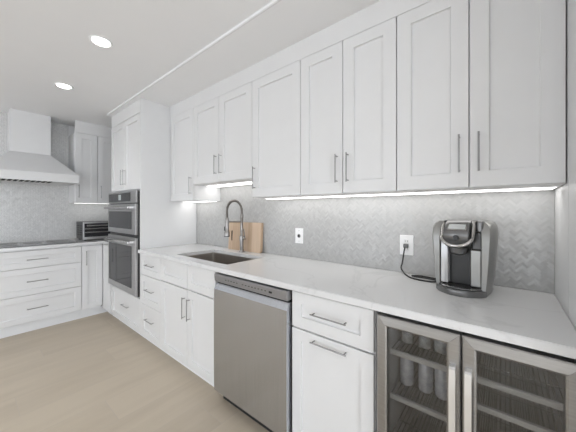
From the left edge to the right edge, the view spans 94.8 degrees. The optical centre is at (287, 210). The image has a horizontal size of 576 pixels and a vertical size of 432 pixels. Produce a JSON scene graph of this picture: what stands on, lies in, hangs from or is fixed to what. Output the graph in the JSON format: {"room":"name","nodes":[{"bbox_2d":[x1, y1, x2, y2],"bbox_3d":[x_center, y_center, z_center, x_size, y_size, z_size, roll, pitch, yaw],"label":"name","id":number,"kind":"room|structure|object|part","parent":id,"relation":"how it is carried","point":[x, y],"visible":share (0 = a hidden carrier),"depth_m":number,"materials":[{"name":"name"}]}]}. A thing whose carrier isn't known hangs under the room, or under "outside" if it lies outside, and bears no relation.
{"room":"kitchen","nodes":[
{"label":"kitchen","id":0,"kind":"room"},
{"bbox_2d":[2,112,106,244],"bbox_3d":[-4.431,0.078,1.755,0.100,2.428,6.300,0,0,39],"label":"wall","id":1,"kind":"structure","parent":0,"point":[71,128],"depth_m":3.54,"materials":[{"name":"paint"}]},
{"bbox_2d":[0,108,78,185],"bbox_3d":[-2.937,-0.729,3.039,0.568,0.812,0.744,0,0,39],"label":"range hood","id":2,"kind":"object","parent":1,"relation":"attached to","point":[28,159],"visible":1,"depth_m":3.00,"materials":[{"name":"white paint"}]},
{"bbox_3d":[-2.720,-0.373,2.861,0.006,0.094,0.744,0,0,39],"label":"band moulding","id":3,"kind":"part","parent":2,"relation":"part of","materials":[{"name":"white paint"}]},
{"bbox_2d":[0,112,109,242],"bbox_3d":[-3.220,-0.378,3.148,0.008,1.509,2.590,0,0,39],"label":"tile backsplash","id":4,"kind":"structure","parent":1,"relation":"attached to","point":[28,212],"depth_m":3.32,"materials":[{"name":"grey tile"}]},
{"bbox_2d":[69,132,96,202],"bbox_3d":[-2.705,-0.545,3.496,0.356,0.883,0.236,0,0,39],"label":"upper cabinet","id":5,"kind":"object","parent":1,"relation":"attached to","point":[82,147],"visible":0.99,"depth_m":3.40,"materials":[{"name":"white paint"}]},
{"bbox_2d":[97,136,111,202],"bbox_3d":[-2.468,-0.545,3.785,0.356,0.883,0.510,0,0,39],"label":"upper cabinet","id":6,"kind":"object","parent":1,"relation":"attached to","point":[103,144],"visible":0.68,"depth_m":3.55,"materials":[{"name":"white paint"}]},
{"bbox_2d":[75,120,111,138],"bbox_3d":[-2.412,-1.062,3.638,0.017,0.147,0.828,0,0,39],"label":"trim","id":7,"kind":"structure","parent":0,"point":[80,127],"depth_m":3.45,"materials":[{"name":"white paint"}]},
{"bbox_2d":[0,305,268,431],"bbox_3d":[-1.425,1.342,-0.643,7.790,0.100,6.400,0,0,39],"label":"floor","id":8,"kind":"structure","parent":0,"point":[94,373],"depth_m":1.95,"materials":[{"name":"brown wood"}]},
{"bbox_2d":[0,245,80,338],"bbox_3d":[-2.904,0.850,3.020,0.640,0.884,0.752,0,0,39],"label":"base cabinet","id":9,"kind":"object","parent":8,"relation":"on","point":[40,288],"visible":0.99,"depth_m":2.85,"materials":[{"name":"white paint"}]},
{"bbox_3d":[-2.687,1.032,2.843,0.020,0.281,0.749,0,0,39],"label":"drawer","id":10,"kind":"part","parent":9,"relation":"part of","materials":[{"name":"white paint"}]},
{"bbox_3d":[-2.687,0.747,2.843,0.020,0.281,0.749,0,0,39],"label":"drawer","id":11,"kind":"part","parent":9,"relation":"part of","materials":[{"name":"white paint"}]},
{"bbox_3d":[-2.687,0.511,2.843,0.020,0.182,0.749,0,0,39],"label":"drawer","id":12,"kind":"part","parent":9,"relation":"part of","materials":[{"name":"white paint"}]},
{"bbox_2d":[80,244,116,317],"bbox_3d":[-2.479,0.850,3.351,0.878,0.884,0.296,0,0,39],"label":"base cabinet","id":13,"kind":"object","parent":8,"relation":"on","point":[95,287],"visible":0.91,"depth_m":3.22,"materials":[{"name":"white paint"}]},
{"bbox_3d":[-2.381,0.796,3.216,0.020,0.752,0.205,0,0,39],"label":"door","id":14,"kind":"part","parent":13,"relation":"part of","materials":[{"name":"white paint"}]},
{"bbox_2d":[110,98,195,339],"bbox_3d":[-1.585,0.094,3.075,0.850,2.396,0.632,0,0,39],"label":"tall cabinet","id":15,"kind":"object","parent":8,"relation":"on","point":[140,132],"visible":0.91,"depth_m":2.75,"materials":[{"name":"white paint"}]},
{"bbox_3d":[-1.913,-0.591,2.986,0.396,0.746,0.020,0,0,39],"label":"door","id":16,"kind":"part","parent":15,"relation":"part of","materials":[{"name":"white paint"}]},
{"bbox_2d":[104,190,139,296],"bbox_3d":[-1.627,0.324,3.020,0.791,1.047,0.600,0,0,39],"label":"double oven","id":17,"kind":"object","parent":15,"relation":"in","point":[123,239],"visible":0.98,"depth_m":2.75,"materials":[{"name":"silver metal"}]},
{"bbox_3d":[-1.821,0.314,2.823,0.700,0.028,0.050,0,0,39],"label":"handle","id":18,"kind":"part","parent":17,"relation":"part of","materials":[{"name":"silver metal"}]},
{"bbox_3d":[-1.821,-0.033,2.823,0.700,0.028,0.050,0,0,39],"label":"handle","id":19,"kind":"part","parent":17,"relation":"part of","materials":[{"name":"silver metal"}]},
{"bbox_3d":[-1.831,-0.141,2.866,0.610,0.090,0.002,0,0,39],"label":"control glass","id":20,"kind":"part","parent":17,"relation":"part of","materials":[{"name":"black glass"}]},
{"bbox_3d":[-1.783,0.555,2.838,0.780,0.570,0.021,0,0,39],"label":"oven door","id":21,"kind":"part","parent":17,"relation":"part of","materials":[{"name":"metal"}]},
{"bbox_3d":[-1.783,0.084,2.838,0.780,0.307,0.021,0,0,39],"label":"oven door","id":22,"kind":"part","parent":17,"relation":"part of","materials":[{"name":"metal"}]},
{"bbox_3d":[-1.782,-0.140,2.840,0.780,0.120,0.017,0,0,39],"label":"control panel","id":23,"kind":"part","parent":17,"relation":"part of","materials":[{"name":"metal"}]},
{"bbox_3d":[-1.758,1.036,2.859,0.796,0.334,0.020,0,0,39],"label":"drawer","id":24,"kind":"part","parent":15,"relation":"part of","materials":[{"name":"white paint"}]},
{"bbox_3d":[-1.757,-1.037,2.861,0.800,0.134,0.017,0,0,39],"label":"crown panel","id":25,"kind":"part","parent":15,"relation":"part of","materials":[{"name":"white paint"}]},
{"bbox_3d":[-1.603,-0.591,2.733,0.396,0.746,0.020,0,0,39],"label":"door","id":26,"kind":"part","parent":15,"relation":"part of","materials":[{"name":"white paint"}]},
{"bbox_2d":[141,254,168,354],"bbox_3d":[-1.095,0.850,2.673,0.418,0.884,0.632,0,0,39],"label":"base cabinet","id":27,"kind":"object","parent":8,"relation":"on","point":[151,280],"visible":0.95,"depth_m":2.45,"materials":[{"name":"white paint"}]},
{"bbox_3d":[-1.269,1.050,2.459,0.413,0.305,0.020,0,0,39],"label":"drawer","id":28,"kind":"part","parent":27,"relation":"part of","materials":[{"name":"white paint"}]},
{"bbox_3d":[-1.269,0.756,2.459,0.413,0.276,0.020,0,0,39],"label":"drawer","id":29,"kind":"part","parent":27,"relation":"part of","materials":[{"name":"white paint"}]},
{"bbox_3d":[-1.269,0.516,2.459,0.413,0.196,0.020,0,0,39],"label":"drawer","id":30,"kind":"part","parent":27,"relation":"part of","materials":[{"name":"white paint"}]},
{"bbox_2d":[138,244,575,358],"bbox_3d":[-0.124,0.392,1.880,2.924,0.030,0.632,0,0,39],"label":"countertop","id":31,"kind":"structure","parent":27,"relation":"on","point":[535,320],"depth_m":1.16,"materials":[{"name":"white stone"}]},
{"bbox_2d":[188,252,253,264],"bbox_3d":[-0.577,0.522,2.224,0.724,0.228,0.404,0,0,39],"label":"sink","id":32,"kind":"object","parent":31,"relation":"in","point":[226,259],"visible":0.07,"depth_m":2.49,"materials":[{"name":"metal"}]},
{"bbox_2d":[224,200,245,251],"bbox_3d":[-0.464,0.138,2.351,0.101,0.478,0.218,0,0,39],"label":"kitchen faucet","id":33,"kind":"object","parent":31,"relation":"on","point":[242,237],"visible":1,"depth_m":2.39,"materials":[{"name":"metal"}]},
{"bbox_3d":[-0.486,0.097,2.350,0.036,0.020,0.175,0,0,39],"label":"support arm","id":34,"kind":"part","parent":33,"relation":"part of","materials":[{"name":"metal"}]},
{"bbox_2d":[228,222,262,252],"bbox_3d":[-0.406,0.243,2.492,0.452,0.269,0.038,0,0,39],"label":"cutting board","id":35,"kind":"object","parent":31,"relation":"on","point":[253,242],"visible":0.8,"depth_m":2.44,"materials":[{"name":"brown wood"}]},
{"bbox_2d":[400,220,498,297],"bbox_3d":[0.761,0.210,1.344,0.277,0.334,0.472,0,0,-44],"label":"coffee maker","id":36,"kind":"object","parent":31,"relation":"on","point":[465,251],"visible":1,"depth_m":1.20,"materials":[{"name":"grey plastic"}]},
{"bbox_3d":[0.734,0.293,1.464,0.104,0.168,0.268,0,0,-39],"label":"power cord","id":37,"kind":"part","parent":36,"relation":"part of","materials":[{"name":"black rubber"}]},
{"bbox_3d":[0.792,0.210,1.349,0.200,0.325,0.057,0,0,-44],"label":"panel","id":38,"kind":"part","parent":36,"relation":"part of","materials":[{"name":"silver metal"}]},
{"bbox_3d":[0.766,0.243,1.284,0.048,0.198,0.032,0,0,-44],"label":"panel","id":39,"kind":"part","parent":36,"relation":"part of","materials":[{"name":"silver metal"}]},
{"bbox_3d":[0.771,0.074,1.207,0.029,0.032,0.078,0,0,-44],"label":"lid frame","id":40,"kind":"part","parent":36,"relation":"part of","materials":[{"name":"silver metal"}]},
{"bbox_3d":[0.772,0.105,1.208,0.078,0.123,0.137,0,0,-44],"label":"lid handle","id":41,"kind":"part","parent":36,"relation":"part of","materials":[{"name":"silver metal"}]},
{"bbox_2d":[436,282,486,297],"bbox_3d":[0.790,0.360,1.212,0.205,0.033,0.135,0,0,39],"label":"drip tray","id":42,"kind":"object","parent":36,"relation":"on","point":[460,289],"depth_m":1.17,"materials":[{"name":"silver metal"}]},
{"bbox_3d":[0.853,0.259,1.194,0.046,0.167,0.042,0,0,-44],"label":"panel","id":43,"kind":"part","parent":36,"relation":"part of","materials":[{"name":"silver metal"}]},
{"bbox_3d":[0.856,0.135,1.193,0.042,0.079,0.036,0,0,-44],"label":"panel","id":44,"kind":"part","parent":36,"relation":"part of","materials":[{"name":"grey plastic"}]},
{"bbox_3d":[0.885,0.070,1.202,0.120,0.049,0.022,0,0,-44],"label":"water tank lid","id":45,"kind":"part","parent":36,"relation":"part of","materials":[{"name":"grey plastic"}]},
{"bbox_3d":[0.923,0.210,1.212,0.200,0.325,0.057,0,0,-44],"label":"panel","id":46,"kind":"part","parent":36,"relation":"part of","materials":[{"name":"silver metal"}]},
{"bbox_2d":[161,259,216,386],"bbox_3d":[-0.624,0.850,2.287,0.798,0.884,0.632,0,0,39],"label":"base cabinet","id":47,"kind":"object","parent":8,"relation":"on","point":[187,291],"visible":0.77,"depth_m":2.02,"materials":[{"name":"white paint"}]},
{"bbox_3d":[-0.940,0.512,2.189,0.430,0.188,0.020,0,0,39],"label":"drawer","id":48,"kind":"part","parent":47,"relation":"part of","materials":[{"name":"white paint"}]},
{"bbox_3d":[-0.940,0.908,2.189,0.430,0.589,0.020,0,0,39],"label":"door","id":49,"kind":"part","parent":47,"relation":"part of","materials":[{"name":"white paint"}]},
{"bbox_3d":[-0.631,0.908,1.937,0.359,0.589,0.020,0,0,39],"label":"door","id":50,"kind":"part","parent":47,"relation":"part of","materials":[{"name":"white paint"}]},
{"bbox_3d":[-0.631,0.512,1.937,0.359,0.188,0.020,0,0,39],"label":"drawer","id":51,"kind":"part","parent":47,"relation":"part of","materials":[{"name":"white paint"}]},
{"bbox_2d":[214,272,292,431],"bbox_3d":[-0.056,0.853,1.808,0.630,0.879,0.620,0,0,39],"label":"dishwasher","id":52,"kind":"object","parent":8,"relation":"on","point":[253,325],"visible":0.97,"depth_m":1.52,"materials":[{"name":"grey metal"}]},
{"bbox_3d":[-0.200,1.243,1.632,0.622,0.098,0.015,0,0,39],"label":"toe panel","id":53,"kind":"part","parent":52,"relation":"part of","materials":[{"name":"metal"}]},
{"bbox_3d":[-0.238,0.444,1.586,0.630,0.056,0.042,0,0,39],"label":"control panel","id":54,"kind":"part","parent":52,"relation":"part of","materials":[{"name":"grey metal"}]},
{"bbox_2d":[290,290,292,431],"bbox_3d":[-0.031,0.802,1.816,0.594,0.779,0.575,0,0,39],"label":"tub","id":55,"kind":"object","parent":52,"relation":"in","point":[291,325],"depth_m":1.41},
{"bbox_2d":[292,291,378,431],"bbox_3d":[0.372,0.850,1.472,0.441,0.884,0.632,0,0,39],"label":"base cabinet","id":56,"kind":"object","parent":8,"relation":"on","point":[334,343],"visible":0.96,"depth_m":1.24,"materials":[{"name":"white paint"}]},
{"bbox_3d":[0.186,0.505,1.234,0.190,0.007,0.030,0,0,39],"label":"handle","id":57,"kind":"part","parent":56,"relation":"part of","materials":[{"name":"silver metal"}]},
{"bbox_3d":[0.186,0.640,1.234,0.190,0.007,0.030,0,0,39],"label":"handle","id":58,"kind":"part","parent":56,"relation":"part of","materials":[{"name":"silver metal"}]},
{"bbox_3d":[0.197,0.511,1.258,0.438,0.182,0.020,0,0,39],"label":"drawer","id":59,"kind":"part","parent":56,"relation":"part of","materials":[{"name":"white paint"}]},
{"bbox_2d":[377,312,575,431],"bbox_3d":[0.764,0.854,1.114,0.572,0.876,0.654,0,0,39],"label":"beverage cooler","id":60,"kind":"object","parent":8,"relation":"on","point":[493,385],"visible":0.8,"depth_m":1.01,"materials":[{"name":"silver metal"}]},
{"bbox_2d":[400,352,413,385],"bbox_3d":[0.531,0.706,1.181,0.055,0.126,0.055,0,0,39],"label":"drink can","id":61,"kind":"object","parent":60,"relation":"on","point":[406,366],"visible":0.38,"depth_m":1.16,"materials":[{"name":"metal"}]},
{"bbox_2d":[402,331,412,343],"bbox_3d":[0.533,0.533,1.179,0.048,0.101,0.048,0,0,39],"label":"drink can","id":62,"kind":"object","parent":60,"relation":"in","point":[407,338],"visible":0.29,"depth_m":1.16,"materials":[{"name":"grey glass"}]},
{"bbox_2d":[390,392,446,422],"bbox_3d":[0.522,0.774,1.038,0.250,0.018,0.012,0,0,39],"label":"shelf","id":63,"kind":"object","parent":60,"relation":"attached to","point":[427,410],"depth_m":1.04,"materials":[{"name":"metal"}]},
{"bbox_2d":[390,348,446,371],"bbox_3d":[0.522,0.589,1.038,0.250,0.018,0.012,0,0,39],"label":"shelf","id":64,"kind":"object","parent":60,"relation":"attached to","point":[399,353],"depth_m":1.04,"materials":[{"name":"metal"}]},
{"bbox_3d":[0.482,0.805,0.996,0.286,0.773,0.045,0,0,39],"label":"door","id":65,"kind":"part","parent":60,"relation":"part of","materials":[{"name":"metal"}]},
{"bbox_2d":[419,336,430,348],"bbox_3d":[0.587,0.533,1.135,0.048,0.101,0.048,0,0,39],"label":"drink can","id":66,"kind":"object","parent":60,"relation":"in","point":[425,343],"visible":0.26,"depth_m":1.11,"materials":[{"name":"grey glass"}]},
{"bbox_2d":[418,358,432,393],"bbox_3d":[0.589,0.706,1.133,0.055,0.126,0.055,0,0,39],"label":"drink can","id":67,"kind":"object","parent":60,"relation":"on","point":[425,373],"visible":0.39,"depth_m":1.11,"materials":[{"name":"metal"}]},
{"bbox_2d":[434,340,446,353],"bbox_3d":[0.633,0.533,1.097,0.048,0.101,0.048,0,0,39],"label":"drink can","id":68,"kind":"object","parent":60,"relation":"in","point":[439,347],"visible":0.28,"depth_m":1.08,"materials":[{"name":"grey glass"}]},
{"bbox_2d":[435,363,446,400],"bbox_3d":[0.638,0.706,1.093,0.055,0.126,0.055,0,0,39],"label":"drink can","id":69,"kind":"object","parent":60,"relation":"on","point":[440,376],"visible":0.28,"depth_m":1.07,"materials":[{"name":"metal"}]},
{"bbox_3d":[0.552,0.756,0.887,0.019,0.472,0.034,0,0,39],"label":"handle","id":70,"kind":"part","parent":60,"relation":"part of","materials":[{"name":"silver metal"}]},
{"bbox_3d":[0.586,0.756,0.860,0.019,0.472,0.034,0,0,39],"label":"handle","id":71,"kind":"part","parent":60,"relation":"part of","materials":[{"name":"silver metal"}]},
{"bbox_2d":[477,402,555,431],"bbox_3d":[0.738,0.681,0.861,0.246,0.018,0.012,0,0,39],"label":"shelf","id":72,"kind":"object","parent":60,"relation":"attached to","point":[524,423],"depth_m":0.86,"materials":[{"name":"metal"}]},
{"bbox_3d":[0.705,0.805,0.813,0.282,0.773,0.045,0,0,39],"label":"door","id":73,"kind":"part","parent":60,"relation":"part of","materials":[{"name":"metal"}]},
{"bbox_2d":[477,376,562,410],"bbox_3d":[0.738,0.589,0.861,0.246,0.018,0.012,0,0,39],"label":"shelf","id":74,"kind":"object","parent":60,"relation":"attached to","point":[557,405],"depth_m":0.85,"materials":[{"name":"metal"}]},
{"bbox_2d":[569,0,575,329],"bbox_3d":[0.884,0.094,0.769,0.040,2.396,0.410,0,0,39],"label":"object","id":75,"kind":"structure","parent":8,"relation":"on","point":[572,3],"depth_m":0.89,"materials":[{"name":"white paint"}]},
{"bbox_2d":[0,0,272,127],"bbox_3d":[-1.425,-1.186,-0.643,7.790,0.100,6.400,0,0,39],"label":"ceiling","id":76,"kind":"structure","parent":0,"point":[43,43],"depth_m":1.82,"materials":[{"name":"paint"}]},
{"bbox_2d":[54,82,73,89],"bbox_3d":[-2.037,-1.132,2.405,0.136,0.007,0.136,0,0,39],"label":"recessed light","id":77,"kind":"object","parent":76,"relation":"in","point":[58,84],"visible":1,"depth_m":2.39,"materials":[{"name":"white plastic"}]},
{"bbox_2d":[89,35,112,47],"bbox_3d":[-1.254,-1.132,1.775,0.136,0.007,0.136,0,0,39],"label":"recessed light","id":78,"kind":"object","parent":76,"relation":"in","point":[100,41],"visible":1,"depth_m":1.77,"materials":[{"name":"white plastic"}]},
{"bbox_2d":[106,0,281,115],"bbox_3d":[0.506,-1.109,0.941,6.810,0.009,0.010,0,0,39],"label":"trim","id":79,"kind":"structure","parent":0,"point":[277,1],"depth_m":1.80,"materials":[{"name":"white paint"}]},
{"bbox_2d":[196,202,554,294],"bbox_3d":[0.571,0.078,1.794,7.790,2.428,0.100,0,0,39],"label":"wall","id":80,"kind":"structure","parent":0,"point":[196,202],"depth_m":3.07,"materials":[{"name":"tile"}]},
{"bbox_2d":[170,108,219,201],"bbox_3d":[-0.987,-0.542,2.781,0.447,0.885,0.348,0,0,39],"label":"upper cabinet","id":81,"kind":"object","parent":80,"relation":"attached to","point":[182,188],"visible":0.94,"depth_m":2.68,"materials":[{"name":"white paint"}]},
{"bbox_3d":[-1.071,-0.542,2.677,0.442,0.881,0.020,0,0,39],"label":"door","id":82,"kind":"part","parent":81,"relation":"part of","materials":[{"name":"white paint"}]},
{"bbox_2d":[187,201,216,202],"bbox_3d":[-0.949,-0.097,2.830,0.425,0.006,0.150,0,0,39],"label":"light bar","id":83,"kind":"object","parent":81,"relation":"attached to","point":[187,201],"visible":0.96,"depth_m":2.72,"materials":[{"name":"white plastic"}]},
{"bbox_2d":[193,82,251,185],"bbox_3d":[-0.499,-0.617,2.381,0.814,0.737,0.348,0,0,39],"label":"upper cabinet","id":84,"kind":"object","parent":80,"relation":"attached to","point":[222,125],"visible":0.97,"depth_m":2.23,"materials":[{"name":"white paint"}]},
{"bbox_3d":[-0.743,-0.617,2.408,0.398,0.733,0.020,0,0,39],"label":"door","id":85,"kind":"part","parent":84,"relation":"part of","materials":[{"name":"white paint"}]},
{"bbox_2d":[208,181,251,186],"bbox_3d":[-0.458,-0.245,2.428,0.795,0.006,0.150,0,0,39],"label":"light bar","id":86,"kind":"object","parent":84,"relation":"attached to","point":[247,182],"visible":0.64,"depth_m":2.44,"materials":[{"name":"white plastic"}]},
{"bbox_3d":[-0.428,-0.617,2.150,0.409,0.733,0.020,0,0,39],"label":"door","id":87,"kind":"part","parent":84,"relation":"part of","materials":[{"name":"white paint"}]},
{"bbox_2d":[252,60,305,197],"bbox_3d":[-0.006,-0.542,1.978,0.457,0.885,0.348,0,0,39],"label":"upper cabinet","id":88,"kind":"object","parent":80,"relation":"attached to","point":[276,96],"visible":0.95,"depth_m":1.86,"materials":[{"name":"white paint"}]},
{"bbox_2d":[301,17,401,195],"bbox_3d":[0.405,-0.542,1.640,0.605,0.885,0.348,0,0,39],"label":"upper cabinet","id":89,"kind":"object","parent":80,"relation":"attached to","point":[349,86],"visible":0.97,"depth_m":1.49,"materials":[{"name":"white paint"}]},
{"bbox_3d":[0.204,-0.542,1.632,0.301,0.881,0.020,0,0,39],"label":"door","id":90,"kind":"part","parent":89,"relation":"part of","materials":[{"name":"white paint"}]},
{"bbox_3d":[0.279,-0.246,1.538,0.007,0.165,0.030,0,0,39],"label":"handle","id":91,"kind":"part","parent":89,"relation":"part of","materials":[{"name":"silver metal"}]},
{"bbox_3d":[0.333,-0.246,1.494,0.007,0.165,0.030,0,0,39],"label":"handle","id":92,"kind":"part","parent":89,"relation":"part of","materials":[{"name":"silver metal"}]},
{"bbox_3d":[0.438,-0.542,1.440,0.297,0.881,0.020,0,0,39],"label":"door","id":93,"kind":"part","parent":89,"relation":"part of","materials":[{"name":"white paint"}]},
{"bbox_2d":[197,184,554,293],"bbox_3d":[0.079,0.025,2.127,2.924,0.705,0.008,0,0,39],"label":"tile backsplash","id":94,"kind":"structure","parent":80,"relation":"attached to","point":[364,231],"depth_m":1.65,"materials":[{"name":"grey tile"}]},
{"bbox_2d":[295,228,302,243],"bbox_3d":[0.088,0.200,2.109,0.078,0.120,0.008,0,0,39],"label":"wall outlet","id":95,"kind":"object","parent":94,"relation":"attached to","point":[298,231],"visible":1,"depth_m":2.11,"materials":[{"name":"white plastic"}]},
{"bbox_2d":[400,235,413,255],"bbox_3d":[0.715,0.207,1.596,0.078,0.120,0.007,0,0,39],"label":"wall outlet","id":96,"kind":"object","parent":94,"relation":"attached to","point":[404,239],"visible":0.93,"depth_m":1.59,"materials":[{"name":"white plastic"}]},
{"bbox_2d":[397,0,565,191],"bbox_3d":[0.871,-0.542,1.259,0.597,0.885,0.348,0,0,39],"label":"upper cabinet","id":97,"kind":"object","parent":80,"relation":"attached to","point":[481,84],"visible":0.99,"depth_m":1.12,"materials":[{"name":"white paint"}]},
{"bbox_2d":[265,186,557,199],"bbox_3d":[0.498,-0.097,1.645,1.646,0.006,0.150,0,0,39],"label":"light bar","id":98,"kind":"object","parent":97,"relation":"attached to","point":[546,187],"visible":1,"depth_m":1.36,"materials":[{"name":"white plastic"}]},
{"bbox_3d":[0.672,-0.542,1.249,0.300,0.881,0.020,0,0,39],"label":"door","id":99,"kind":"part","parent":97,"relation":"part of","materials":[{"name":"white paint"}]},
{"bbox_3d":[0.747,-0.249,1.155,0.007,0.165,0.030,0,0,39],"label":"handle","id":100,"kind":"part","parent":97,"relation":"part of","materials":[{"name":"silver metal"}]},
{"bbox_3d":[0.801,-0.249,1.111,0.007,0.165,0.030,0,0,39],"label":"handle","id":101,"kind":"part","parent":97,"relation":"part of","materials":[{"name":"silver metal"}]},
{"bbox_3d":[0.903,-0.542,1.060,0.289,0.881,0.020,0,0,39],"label":"door","id":102,"kind":"part","parent":97,"relation":"part of","materials":[{"name":"white paint"}]},
{"bbox_2d":[555,0,568,317],"bbox_3d":[1.377,0.093,0.851,0.700,2.397,0.338,0,0,39],"label":"wall","id":103,"kind":"structure","parent":0,"point":[561,192],"depth_m":1.01,"materials":[{"name":"white paint"}]},
{"bbox_2d":[107,0,379,116],"bbox_3d":[0.718,-1.121,1.192,6.800,0.031,0.646,0,0,39],"label":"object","id":104,"kind":"structure","parent":103,"relation":"attached to","point":[286,23],"depth_m":1.76,"materials":[{"name":"paint"}]},
{"bbox_2d":[170,0,431,117],"bbox_3d":[-0.113,-1.045,1.892,2.925,0.121,0.020,0,0,39],"label":"trim","id":105,"kind":"structure","parent":103,"relation":"attached to","point":[381,11],"depth_m":1.67,"materials":[{"name":"white paint"}]},
{"bbox_3d":[-3.383,0.850,2.435,0.640,0.884,0.759,0,0,39],"label":"base cabinet","id":106,"kind":"object","parent":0,"visible":0},
{"bbox_2d":[0,238,107,251],"bbox_3d":[-2.800,0.392,2.959,0.880,0.030,2.350,0,0,39],"label":"countertop","id":107,"kind":"structure","parent":106,"relation":"on","point":[102,240],"depth_m":2.98,"materials":[{"name":"white stone"}]},
{"bbox_2d":[0,239,76,247],"bbox_3d":[-2.919,0.373,3.025,0.480,0.007,0.730,0,0,39],"label":"cooktop","id":108,"kind":"object","parent":107,"relation":"in","point":[32,243],"visible":1,"depth_m":2.99,"materials":[{"name":"grey ceramic"}]},
{"bbox_2d":[76,221,109,240],"bbox_3d":[-2.511,0.260,3.523,0.349,0.235,0.421,0,0,39],"label":"toaster oven","id":109,"kind":"object","parent":107,"relation":"on","point":[85,230],"visible":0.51,"depth_m":3.38,"materials":[{"name":"silver metal"}]},
{"bbox_3d":[-2.410,0.251,3.441,0.014,0.217,0.420,0,0,39],"label":"frame","id":110,"kind":"part","parent":109,"relation":"part of","materials":[{"name":"metal"}]},
{"bbox_3d":[-2.439,0.244,3.409,0.010,0.169,0.306,0,0,39],"label":"door","id":111,"kind":"part","parent":109,"relation":"part of","materials":[{"name":"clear glass"}]}
]}

